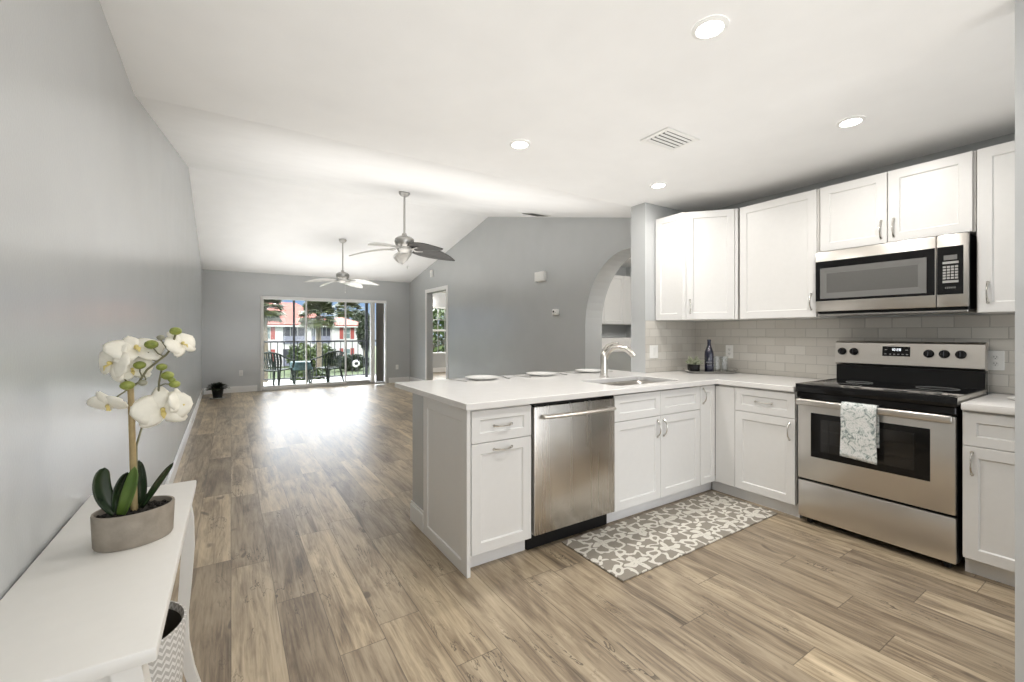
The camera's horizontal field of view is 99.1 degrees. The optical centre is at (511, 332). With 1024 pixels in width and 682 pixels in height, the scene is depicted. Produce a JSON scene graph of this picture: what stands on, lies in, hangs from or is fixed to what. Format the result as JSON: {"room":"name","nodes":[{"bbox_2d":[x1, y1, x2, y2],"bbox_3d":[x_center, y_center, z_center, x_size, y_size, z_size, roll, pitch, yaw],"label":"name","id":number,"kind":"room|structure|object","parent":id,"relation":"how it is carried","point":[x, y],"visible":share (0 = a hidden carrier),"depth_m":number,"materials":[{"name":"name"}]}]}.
{"room":"open-plan kitchen","nodes":[
{"label":"open-plan kitchen","id":0,"kind":"room"},
{"bbox_2d":[0,0,201,599],"bbox_3d":[-2.597,-0.430,3.145,0.120,3.420,14.102,0,0,-33],"label":"wall","id":1,"kind":"structure","parent":0,"point":[99,243],"depth_m":1.32,"materials":[{"name":"grey paint"}]},
{"bbox_2d":[165,388,202,483],"bbox_3d":[-2.538,1.212,3.177,0.014,0.134,14.091,0,0,-33],"label":"baseboard","id":2,"kind":"structure","parent":1,"relation":"attached to","point":[171,476],"depth_m":4.57,"materials":[{"name":"white paint"}]},
{"bbox_2d":[202,269,409,394],"bbox_3d":[-4.594,-0.030,10.351,4.720,2.620,0.180,0,0,-33],"label":"wall","id":3,"kind":"structure","parent":0,"point":[230,299],"depth_m":9.53,"materials":[{"name":"grey paint"}]},
{"bbox_2d":[204,377,408,394],"bbox_3d":[-4.554,1.212,10.261,4.410,0.134,0.014,0,0,-33],"label":"baseboard","id":4,"kind":"structure","parent":3,"relation":"attached to","point":[234,389],"depth_m":9.47,"materials":[{"name":"white paint"}]},
{"bbox_2d":[260,296,385,390],"bbox_3d":[-4.417,0.228,10.446,2.788,2.104,0.172,0,0,-33],"label":"door","id":5,"kind":"structure","parent":3,"relation":"in","point":[372,305],"depth_m":10.43,"materials":[{"name":"white paint"}]},
{"bbox_2d":[262,297,386,381],"bbox_3d":[-4.339,0.212,10.342,2.740,2.015,0.057,0,0,-33],"label":"vertical blinds","id":6,"kind":"object","parent":3,"relation":"attached to","point":[379,304],"visible":1,"depth_m":10.96,"materials":[{"name":"white paint"}]},
{"bbox_2d":[264,376,375,385],"bbox_3d":[-5.216,1.361,11.142,4.890,0.138,1.815,0,0,-33],"label":"floor","id":7,"kind":"structure","parent":0,"point":[357,378],"depth_m":11.63,"materials":[{"name":"white concrete"}]},
{"bbox_2d":[264,352,294,384],"bbox_3d":[-5.635,0.867,10.440,0.680,0.858,0.637,0,0,5],"label":"patio chair","id":8,"kind":"object","parent":7,"relation":"on","point":[273,368],"visible":0.84,"depth_m":10.21,"materials":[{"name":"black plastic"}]},
{"bbox_2d":[293,300,294,359],"bbox_3d":[-5.859,0.076,11.725,0.050,2.430,0.060,0,0,-33],"label":"post","id":9,"kind":"object","parent":7,"relation":"on","point":[293,300],"visible":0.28,"depth_m":11.71,"materials":[{"name":"brown metal"}]},
{"bbox_2d":[290,361,312,383],"bbox_3d":[-5.407,1.012,11.207,0.540,0.562,0.540,0,0,-33],"label":"patio table","id":10,"kind":"object","parent":7,"relation":"on","point":[299,365],"visible":0.64,"depth_m":10.99,"materials":[{"name":"green plastic"}]},
{"bbox_2d":[264,340,375,379],"bbox_3d":[-5.622,0.715,11.782,4.860,1.015,0.050,0,0,-33],"label":"balcony railing","id":11,"kind":"object","parent":7,"relation":"on","point":[322,341],"visible":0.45,"depth_m":12.03,"materials":[{"name":"brown metal"}]},
{"bbox_2d":[310,351,343,382],"bbox_3d":[-4.650,0.867,11.036,0.637,0.858,0.680,0,0,27],"label":"patio chair","id":12,"kind":"object","parent":7,"relation":"on","point":[328,367],"visible":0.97,"depth_m":10.89,"materials":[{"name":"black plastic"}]},
{"bbox_2d":[365,303,367,376],"bbox_3d":[-4.253,0.076,12.759,0.080,2.430,0.060,0,0,-33],"label":"post","id":13,"kind":"object","parent":7,"relation":"on","point":[366,304],"visible":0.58,"depth_m":12.73,"materials":[{"name":"brown metal"}]},
{"bbox_2d":[413,393,422,509],"bbox_3d":[0.286,0.844,3.475,2.153,0.872,0.225,0,0,-33],"label":"wall","id":14,"kind":"structure","parent":0,"point":[417,399],"depth_m":2.89,"materials":[{"name":"grey paint"}]},
{"bbox_2d":[410,500,422,532],"bbox_3d":[-0.628,1.212,2.893,0.014,0.134,0.235,0,0,-33],"label":"baseboard","id":15,"kind":"structure","parent":14,"relation":"attached to","point":[416,513],"depth_m":2.88,"materials":[{"name":"white paint"}]},
{"bbox_2d":[433,293,445,367],"bbox_3d":[-0.400,-0.020,12.075,4.200,2.600,6.140,0,0,-33],"label":"wall","id":16,"kind":"structure","parent":0,"point":[439,299],"depth_m":14.29,"materials":[{"name":"grey paint"}]},
{"bbox_2d":[433,307,445,353],"bbox_3d":[-2.325,-0.085,14.373,0.850,1.530,0.112,0,0,-33],"label":"window","id":17,"kind":"structure","parent":16,"relation":"in","point":[437,308],"depth_m":14.30,"materials":[{"name":"white paint"}]},
{"bbox_2d":[433,367,445,371],"bbox_3d":[-1.948,1.205,14.554,3.920,0.150,0.016,0,0,-33],"label":"baseboard","id":18,"kind":"structure","parent":16,"relation":"attached to","point":[441,369],"depth_m":14.29,"materials":[{"name":"white paint"}]},
{"bbox_2d":[99,0,1014,282],"bbox_3d":[0.095,-1.760,4.997,7.070,1.120,14.300,0,0,-33],"label":"ceiling","id":19,"kind":"structure","parent":0,"point":[299,127],"depth_m":2.29,"materials":[{"name":"white paint"}]},
{"bbox_2d":[304,239,378,292],"bbox_3d":[-3.240,-1.272,8.274,1.296,1.026,1.302,0,0,-33],"label":"ceiling fan","id":20,"kind":"object","parent":19,"relation":"hanging from","point":[342,277],"visible":1,"depth_m":8.29,"materials":[{"name":"metal"}]},
{"bbox_2d":[349,191,454,268],"bbox_3d":[-1.279,-1.273,5.425,1.259,0.958,1.315,0,0,-33],"label":"ceiling fan","id":21,"kind":"object","parent":19,"relation":"hanging from","point":[405,244],"visible":1,"depth_m":5.34,"materials":[{"name":"metal"}]},
{"bbox_2d":[509,139,530,148],"bbox_3d":[0.050,-1.194,2.768,0.136,0.010,0.136,0,0,-33],"label":"recessed light","id":22,"kind":"object","parent":19,"relation":"in","point":[518,143],"visible":1,"depth_m":2.76,"materials":[{"name":"white plastic"}]},
{"bbox_2d":[519,212,550,216],"bbox_3d":[0.326,-1.688,6.218,0.340,0.083,0.333,0,0,-33],"label":"ceiling vent","id":23,"kind":"object","parent":19,"relation":"in","point":[526,213],"visible":1,"depth_m":6.17,"materials":[{"name":"white plastic"}]},
{"bbox_2d":[650,182,666,187],"bbox_3d":[1.186,-1.194,3.534,0.136,0.010,0.136,0,0,-33],"label":"recessed light","id":24,"kind":"object","parent":19,"relation":"in","point":[657,184],"visible":1,"depth_m":3.52,"materials":[{"name":"white plastic"}]},
{"bbox_2d":[640,127,698,151],"bbox_3d":[0.977,-1.192,2.704,0.300,0.013,0.210,0,0,-33],"label":"ceiling vent","id":25,"kind":"object","parent":19,"relation":"in","point":[669,139],"visible":1,"depth_m":2.69,"materials":[{"name":"white plastic"}]},
{"bbox_2d":[691,15,728,39],"bbox_3d":[0.776,-1.194,1.713,0.136,0.010,0.136,0,0,-33],"label":"recessed light","id":26,"kind":"object","parent":19,"relation":"in","point":[710,27],"visible":1,"depth_m":1.70,"materials":[{"name":"white plastic"}]},
{"bbox_2d":[836,115,865,127],"bbox_3d":[1.917,-1.194,2.471,0.136,0.010,0.136,0,0,-33],"label":"recessed light","id":27,"kind":"object","parent":19,"relation":"in","point":[853,120],"visible":1,"depth_m":2.46,"materials":[{"name":"white plastic"}]},
{"bbox_2d":[170,372,1014,681],"bbox_3d":[0.387,1.355,6.374,9.050,0.150,16.300,0,0,-33],"label":"floor","id":28,"kind":"structure","parent":0,"point":[311,563],"depth_m":2.15,"materials":[{"name":"brown wood"}]},
{"bbox_2d":[0,480,200,681],"bbox_3d":[-0.982,0.904,1.086,0.298,0.749,1.010,0,0,-33],"label":"console table","id":29,"kind":"object","parent":28,"relation":"on","point":[78,613],"visible":0.8,"depth_m":0.85,"materials":[{"name":"white paint"}]},
{"bbox_2d":[86,327,195,552],"bbox_3d":[-0.957,0.257,1.130,0.216,0.545,0.135,0,0,-33],"label":"orchid","id":30,"kind":"object","parent":29,"relation":"on","point":[129,517],"visible":1,"depth_m":1.11,"materials":[{"name":"white plant"}]},
{"bbox_2d":[148,601,186,681],"bbox_3d":[-1.019,0.934,1.134,0.280,0.314,0.280,0,0,-33],"label":"basket","id":31,"kind":"object","parent":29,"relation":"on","point":[168,666],"visible":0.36,"depth_m":1.15,"materials":[{"name":"grey"}]},
{"bbox_2d":[206,382,229,398],"bbox_3d":[-5.767,1.122,8.550,0.445,0.314,0.421,0,0,-33],"label":"potted plant","id":32,"kind":"object","parent":28,"relation":"on","point":[217,389],"visible":1,"depth_m":8.48,"materials":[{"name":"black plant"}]},
{"bbox_2d":[423,397,530,577],"bbox_3d":[-0.217,0.842,2.636,0.424,0.874,0.635,0,0,-33],"label":"base cabinet","id":33,"kind":"object","parent":28,"relation":"on","point":[477,463],"visible":0.99,"depth_m":2.42,"materials":[{"name":"paint"}]},
{"bbox_2d":[525,395,615,549],"bbox_3d":[0.257,0.842,2.902,0.648,0.870,0.658,0,0,-33],"label":"dishwasher","id":34,"kind":"object","parent":28,"relation":"on","point":[573,441],"visible":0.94,"depth_m":2.65,"materials":[{"name":"silver metal"}]},
{"bbox_2d":[607,386,699,522],"bbox_3d":[0.911,0.842,3.359,0.930,0.874,0.628,0,0,-33],"label":"base cabinet","id":35,"kind":"object","parent":28,"relation":"on","point":[657,433],"visible":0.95,"depth_m":3.10,"materials":[{"name":"paint"}]},
{"bbox_2d":[395,369,823,410],"bbox_3d":[0.825,0.385,3.300,2.920,0.037,1.733,0,0,-33],"label":"countertop","id":36,"kind":"structure","parent":35,"relation":"on","point":[501,391],"depth_m":3.04,"materials":[{"name":"white stone"}]},
{"bbox_2d":[465,375,499,379],"bbox_3d":[-0.234,0.356,3.459,0.276,0.020,0.276,0,0,-33],"label":"dinner plate","id":37,"kind":"object","parent":36,"relation":"on","point":[474,377],"visible":1,"depth_m":3.51,"materials":[{"name":"white ceramic"}]},
{"bbox_2d":[526,372,556,375],"bbox_3d":[0.256,0.356,3.780,0.276,0.020,0.276,0,0,-33],"label":"dinner plate","id":38,"kind":"object","parent":36,"relation":"on","point":[530,373],"visible":1,"depth_m":3.82,"materials":[{"name":"white ceramic"}]},
{"bbox_2d":[575,369,599,372],"bbox_3d":[0.726,0.356,4.083,0.276,0.020,0.276,0,0,-33],"label":"dinner plate","id":39,"kind":"object","parent":36,"relation":"on","point":[579,370],"visible":0.87,"depth_m":4.13,"materials":[{"name":"white ceramic"}]},
{"bbox_2d":[599,342,635,377],"bbox_3d":[0.859,0.219,3.557,0.301,0.294,0.076,0,0,29],"label":"faucet","id":40,"kind":"object","parent":36,"relation":"on","point":[605,352],"visible":1,"depth_m":3.58,"materials":[{"name":"silver metal"}]},
{"bbox_2d":[600,380,676,394],"bbox_3d":[0.913,0.496,3.371,0.739,0.184,0.454,0,0,-33],"label":"sink","id":41,"kind":"object","parent":36,"relation":"in","point":[635,382],"visible":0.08,"depth_m":3.63,"materials":[{"name":"silver metal"}]},
{"bbox_2d":[683,368,737,373],"bbox_3d":[1.820,0.345,4.008,0.490,0.041,0.198,0,0,2],"label":"serving tray","id":42,"kind":"object","parent":36,"relation":"on","point":[736,369],"visible":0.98,"depth_m":3.93,"materials":[{"name":"silver metal"}]},
{"bbox_2d":[685,356,703,371],"bbox_3d":[1.684,0.286,4.018,0.160,0.153,0.172,0,0,-33],"label":"potted plant","id":43,"kind":"object","parent":42,"relation":"on","point":[694,364],"visible":0.99,"depth_m":3.98,"materials":[{"name":"green plant"}]},
{"bbox_2d":[704,340,713,371],"bbox_3d":[1.810,0.211,4.008,0.080,0.302,0.079,0,0,-33],"label":"wine bottle","id":44,"kind":"object","parent":42,"relation":"on","point":[709,354],"visible":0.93,"depth_m":3.98,"materials":[{"name":"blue glass"}]},
{"bbox_2d":[562,492,777,580],"bbox_3d":[1.089,1.274,2.870,1.554,0.009,0.496,0,0,-33],"label":"rug","id":45,"kind":"object","parent":28,"relation":"on","point":[627,549],"visible":1,"depth_m":2.75,"materials":[{"name":"grey fabric"}]},
{"bbox_2d":[692,384,714,494],"bbox_3d":[1.413,0.842,3.682,0.257,0.874,0.628,0,0,-33],"label":"base cabinet","id":46,"kind":"object","parent":28,"relation":"on","point":[707,392],"visible":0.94,"depth_m":3.44,"materials":[{"name":"paint"}]},
{"bbox_2d":[712,384,801,517],"bbox_3d":[2.037,0.842,3.440,0.726,0.874,0.655,0,0,-33],"label":"base cabinet","id":47,"kind":"object","parent":28,"relation":"on","point":[757,429],"visible":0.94,"depth_m":3.21,"materials":[{"name":"paint"}]},
{"bbox_2d":[795,341,987,567],"bbox_3d":[2.407,0.668,2.807,0.713,1.221,0.788,0,0,-33],"label":"range","id":48,"kind":"object","parent":28,"relation":"on","point":[911,499],"visible":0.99,"depth_m":2.64,"materials":[{"name":"silver metal"}]},
{"bbox_2d":[840,401,878,464],"bbox_3d":[2.102,0.599,2.641,0.054,0.345,0.186,0,0,-33],"label":"dish towel","id":49,"kind":"object","parent":48,"relation":"hanging from","point":[859,437],"visible":0.99,"depth_m":2.62,"materials":[{"name":"white fabric"}]},
{"bbox_2d":[795,378,986,407],"bbox_3d":[2.395,0.368,2.800,0.617,0.054,0.788,0,0,-33],"label":"cooktop","id":50,"kind":"object","parent":48,"relation":"in","point":[921,394],"depth_m":2.68,"materials":[{"name":"glass"}]},
{"bbox_2d":[962,410,1014,586],"bbox_3d":[2.816,0.842,2.229,0.726,0.874,0.608,0,0,-33],"label":"base cabinet","id":51,"kind":"object","parent":28,"relation":"on","point":[988,439],"visible":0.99,"depth_m":2.23,"materials":[{"name":"paint"}]},
{"bbox_2d":[961,393,1014,414],"bbox_3d":[2.826,0.385,2.225,0.718,0.037,0.622,0,0,-33],"label":"countertop","id":52,"kind":"structure","parent":51,"relation":"on","point":[998,403],"depth_m":2.27,"materials":[{"name":"white stone"}]},
{"bbox_2d":[602,267,630,336],"bbox_3d":[2.440,0.030,5.983,2.060,2.500,4.220,0,0,-33],"label":"wall","id":53,"kind":"structure","parent":0,"point":[607,330],"depth_m":8.06,"materials":[{"name":"grey paint"}]},
{"bbox_2d":[602,275,630,324],"bbox_3d":[1.434,-0.570,7.453,1.880,0.840,0.380,0,0,-33],"label":"upper cabinet","id":54,"kind":"object","parent":53,"relation":"attached to","point":[617,304],"visible":0.29,"depth_m":7.49,"materials":[{"name":"white paint"}]},
{"bbox_2d":[631,203,694,372],"bbox_3d":[1.495,0.041,4.282,0.749,2.479,0.178,0,0,-33],"label":"wall","id":55,"kind":"structure","parent":0,"point":[644,216],"depth_m":4.09,"materials":[{"name":"grey paint"}]},
{"bbox_2d":[650,345,657,357],"bbox_3d":[1.319,0.175,4.057,0.115,0.120,0.008,0,0,-33],"label":"light switch","id":56,"kind":"object","parent":55,"relation":"attached to","point":[653,348],"visible":1,"depth_m":4.05,"materials":[{"name":"white plastic"}]},
{"bbox_2d":[410,133,1014,464],"bbox_3d":[1.252,-0.430,5.622,0.308,3.420,14.100,0,0,-33],"label":"wall","id":57,"kind":"structure","parent":0,"point":[501,321],"depth_m":6.00,"materials":[{"name":"grey paint"}]},
{"bbox_2d":[410,377,424,380],"bbox_3d":[-0.864,1.212,8.625,0.014,0.134,6.720,0,0,-33],"label":"baseboard","id":58,"kind":"structure","parent":57,"relation":"attached to","point":[411,378],"depth_m":11.08,"materials":[{"name":"white paint"}]},
{"bbox_2d":[425,285,447,379],"bbox_3d":[-1.676,0.120,10.026,0.168,2.320,1.295,0,0,-33],"label":"door frame","id":59,"kind":"structure","parent":57,"relation":"attached to","point":[445,286],"depth_m":9.99,"materials":[{"name":"white paint"}]},
{"bbox_2d":[534,271,546,282],"bbox_3d":[0.428,-0.843,6.567,0.069,0.155,0.220,0,0,-33],"label":"door chime","id":60,"kind":"object","parent":57,"relation":"attached to","point":[540,276],"visible":1,"depth_m":6.51,"materials":[{"name":"white plastic"}]},
{"bbox_2d":[552,309,558,314],"bbox_3d":[0.627,-0.300,6.279,0.047,0.090,0.120,0,0,-33],"label":"thermostat","id":61,"kind":"object","parent":57,"relation":"attached to","point":[554,311],"visible":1,"depth_m":6.25,"materials":[{"name":"white plastic"}]},
{"bbox_2d":[656,208,748,320],"bbox_3d":[1.764,-0.588,3.976,0.609,0.942,0.624,0,0,-33],"label":"upper cabinet","id":62,"kind":"object","parent":57,"relation":"attached to","point":[698,253],"visible":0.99,"depth_m":3.80,"materials":[{"name":"white paint"}]},
{"bbox_2d":[726,345,732,357],"bbox_3d":[2.042,0.175,4.101,0.008,0.120,0.073,0,0,-33],"label":"outlet","id":63,"kind":"object","parent":57,"relation":"attached to","point":[729,348],"visible":1,"depth_m":4.10,"materials":[{"name":"white plastic"}]},
{"bbox_2d":[740,189,836,319],"bbox_3d":[2.203,-0.588,3.526,0.358,0.942,0.596,0,0,-33],"label":"upper cabinet","id":64,"kind":"object","parent":57,"relation":"attached to","point":[780,237],"visible":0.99,"depth_m":3.42,"materials":[{"name":"white paint"}]},
{"bbox_2d":[820,151,976,251],"bbox_3d":[2.582,-0.824,2.937,0.358,0.470,0.798,0,0,-33],"label":"upper cabinet","id":65,"kind":"object","parent":57,"relation":"attached to","point":[938,197],"visible":0.98,"depth_m":2.79,"materials":[{"name":"white paint"}]},
{"bbox_2d":[816,232,976,316],"bbox_3d":[2.567,-0.352,2.935,0.382,0.457,0.781,0,0,-33],"label":"microwave","id":66,"kind":"object","parent":65,"relation":"attached to","point":[930,275],"visible":0.99,"depth_m":2.76,"materials":[{"name":"silver metal"}]},
{"bbox_2d":[977,140,1014,313],"bbox_3d":[2.962,-0.588,2.347,0.358,0.942,0.598,0,0,-33],"label":"upper cabinet","id":67,"kind":"object","parent":57,"relation":"attached to","point":[996,163],"visible":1,"depth_m":2.46,"materials":[{"name":"white paint"}]},
{"bbox_2d":[988,350,1003,370],"bbox_3d":[2.961,0.168,2.674,0.008,0.120,0.073,0,0,-33],"label":"outlet","id":68,"kind":"object","parent":57,"relation":"attached to","point":[995,358],"visible":0.93,"depth_m":2.67,"materials":[{"name":"white plastic"}]},
{"bbox_2d":[991,361,998,365],"bbox_3d":[2.959,0.188,2.672,0.001,0.033,0.033,0,0,-33],"label":"socket","id":69,"kind":"object","parent":68,"relation":"attached to","point":[993,363],"depth_m":2.67,"materials":[{"name":"white plastic"}]},
{"bbox_2d":[992,354,998,359],"bbox_3d":[2.959,0.148,2.672,0.001,0.033,0.033,0,0,-33],"label":"socket","id":70,"kind":"object","parent":68,"relation":"attached to","point":[994,356],"depth_m":2.67,"materials":[{"name":"white plastic"}]},
{"bbox_2d":[1015,0,1023,681],"bbox_3d":[2.747,0.041,0.185,0.120,2.479,3.338,0,0,-33],"label":"wall","id":71,"kind":"structure","parent":0,"point":[1019,4],"depth_m":1.55,"materials":[{"name":"grey paint"}]},
{"bbox_3d":[2.444,1.331,5.986,2.050,0.099,4.220,0,0,-33],"label":"floor","id":72,"kind":"structure","parent":0,"visible":0},
{"bbox_2d":[602,337,630,371],"bbox_3d":[1.505,0.679,7.352,1.890,1.198,0.645,0,0,-33],"label":"base cabinet","id":73,"kind":"object","parent":72,"relation":"on","point":[620,360],"visible":0.12,"depth_m":7.15,"materials":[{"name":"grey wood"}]},
{"label":"outside","id":74,"kind":"structure","parent":0,"visible":0},
{"bbox_2d":[268,346,434,378],"bbox_3d":[-28.959,4.180,72.695,150.000,0.200,126.400,0,0,-33],"label":"ground","id":75,"kind":"structure","parent":74,"point":[288,374],"depth_m":45.09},
{"bbox_2d":[264,299,286,381],"bbox_3d":[-17.071,0.565,30.002,3.173,7.043,3.120,0,0,-33],"label":"palm tree","id":76,"kind":"object","parent":75,"relation":"on","point":[269,315],"visible":0.32,"depth_m":29.89,"materials":[{"name":"green plant"}]},
{"bbox_2d":[285,342,308,372],"bbox_3d":[-21.256,2.546,43.980,3.014,3.402,2.314,0,0,-33],"label":"shrub","id":77,"kind":"object","parent":75,"relation":"on","point":[300,352],"visible":0.23,"depth_m":43.30,"materials":[{"name":"green plant"}]},
{"bbox_2d":[290,368,325,380],"bbox_3d":[-14.865,3.348,31.985,2.661,1.773,2.243,0,0,-33],"label":"shrub","id":78,"kind":"object","parent":75,"relation":"on","point":[319,371],"visible":0.31,"depth_m":31.74,"materials":[{"name":"green plant"}]},
{"bbox_2d":[267,302,362,366],"bbox_3d":[-36.038,-0.021,55.056,32.000,8.199,13.600,0,0,-33],"label":"apartment building","id":79,"kind":"structure","parent":75,"relation":"on","point":[276,332],"depth_m":55.47,"materials":[{"name":"white paint"}]},
{"bbox_2d":[271,327,274,338],"bbox_3d":[-28.886,0.030,52.732,0.450,1.500,0.049,0,0,-33],"label":"shutter","id":80,"kind":"object","parent":79,"relation":"hanging from","point":[272,328],"depth_m":52.72,"materials":[{"name":"red"}]},
{"bbox_2d":[340,327,342,338],"bbox_3d":[-22.119,0.030,56.612,0.450,1.500,0.049,0,0,-33],"label":"shutter","id":81,"kind":"object","parent":79,"relation":"hanging from","point":[341,328],"depth_m":56.59,"materials":[{"name":"red"}]},
{"bbox_2d":[351,328,353,338],"bbox_3d":[-20.976,0.030,57.348,0.450,1.500,0.049,0,0,-33],"label":"shutter","id":82,"kind":"object","parent":79,"relation":"hanging from","point":[352,329],"depth_m":57.34,"materials":[{"name":"red"}]},
{"bbox_2d":[296,301,337,369],"bbox_3d":[-15.127,0.672,33.992,3.186,6.829,3.424,0,0,38],"label":"palm tree","id":83,"kind":"object","parent":75,"relation":"on","point":[318,308],"visible":0.91,"depth_m":33.57,"materials":[{"name":"green plant"}]},
{"bbox_2d":[298,343,336,375],"bbox_3d":[-18.210,2.507,41.041,3.490,3.348,2.569,0,0,-33],"label":"shrub","id":84,"kind":"object","parent":75,"relation":"on","point":[325,346],"visible":0.31,"depth_m":40.50,"materials":[{"name":"green plant"}]},
{"bbox_2d":[332,302,362,318],"bbox_3d":[-29.937,-1.290,79.911,5.980,10.749,5.870,0,0,-33],"label":"palm tree","id":85,"kind":"object","parent":75,"relation":"on","point":[340,309],"visible":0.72,"depth_m":78.67,"materials":[{"name":"green plant"}]},
{"bbox_2d":[336,353,369,370],"bbox_3d":[-17.494,3.252,47.500,4.268,2.079,2.323,0,0,-33],"label":"hedge","id":86,"kind":"object","parent":75,"relation":"on","point":[359,357],"visible":0.58,"depth_m":47.11,"materials":[{"name":"green plant"}]},
{"bbox_2d":[353,359,359,371],"bbox_3d":[-16.179,3.380,45.239,0.760,1.400,0.227,0,0,-33],"label":"buoy","id":87,"kind":"object","parent":75,"relation":"on","point":[355,360],"visible":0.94,"depth_m":45.22,"materials":[{"name":"white plastic"}]},
{"bbox_2d":[352,310,368,321],"bbox_3d":[-25.567,0.089,73.989,3.622,7.989,3.629,0,0,-33],"label":"tree","id":88,"kind":"object","parent":75,"relation":"on","point":[355,314],"visible":0.2,"depth_m":73.02,"materials":[{"name":"green plant"}]},
{"bbox_2d":[355,312,369,355],"bbox_3d":[-18.169,0.649,53.998,2.262,6.870,2.605,0,0,-33],"label":"tree","id":89,"kind":"object","parent":75,"relation":"on","point":[360,333],"visible":0.66,"depth_m":53.42,"materials":[{"name":"green plant"}]},
{"bbox_2d":[433,309,445,351],"bbox_3d":[-4.759,0.811,27.872,5.613,6.559,5.181,0,0,-33],"label":"tree","id":90,"kind":"object","parent":75,"relation":"on","point":[441,312],"visible":0.11,"depth_m":26.29,"materials":[{"name":"green plant"}]},
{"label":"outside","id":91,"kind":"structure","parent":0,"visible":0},
{"bbox_2d":[268,375,375,381],"bbox_3d":[-8.769,4.065,41.332,150.000,0.030,7.000,0,0,-33],"label":"path","id":92,"kind":"structure","parent":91,"point":[281,380],"depth_m":39.73,"materials":[{"name":"grey concrete"}]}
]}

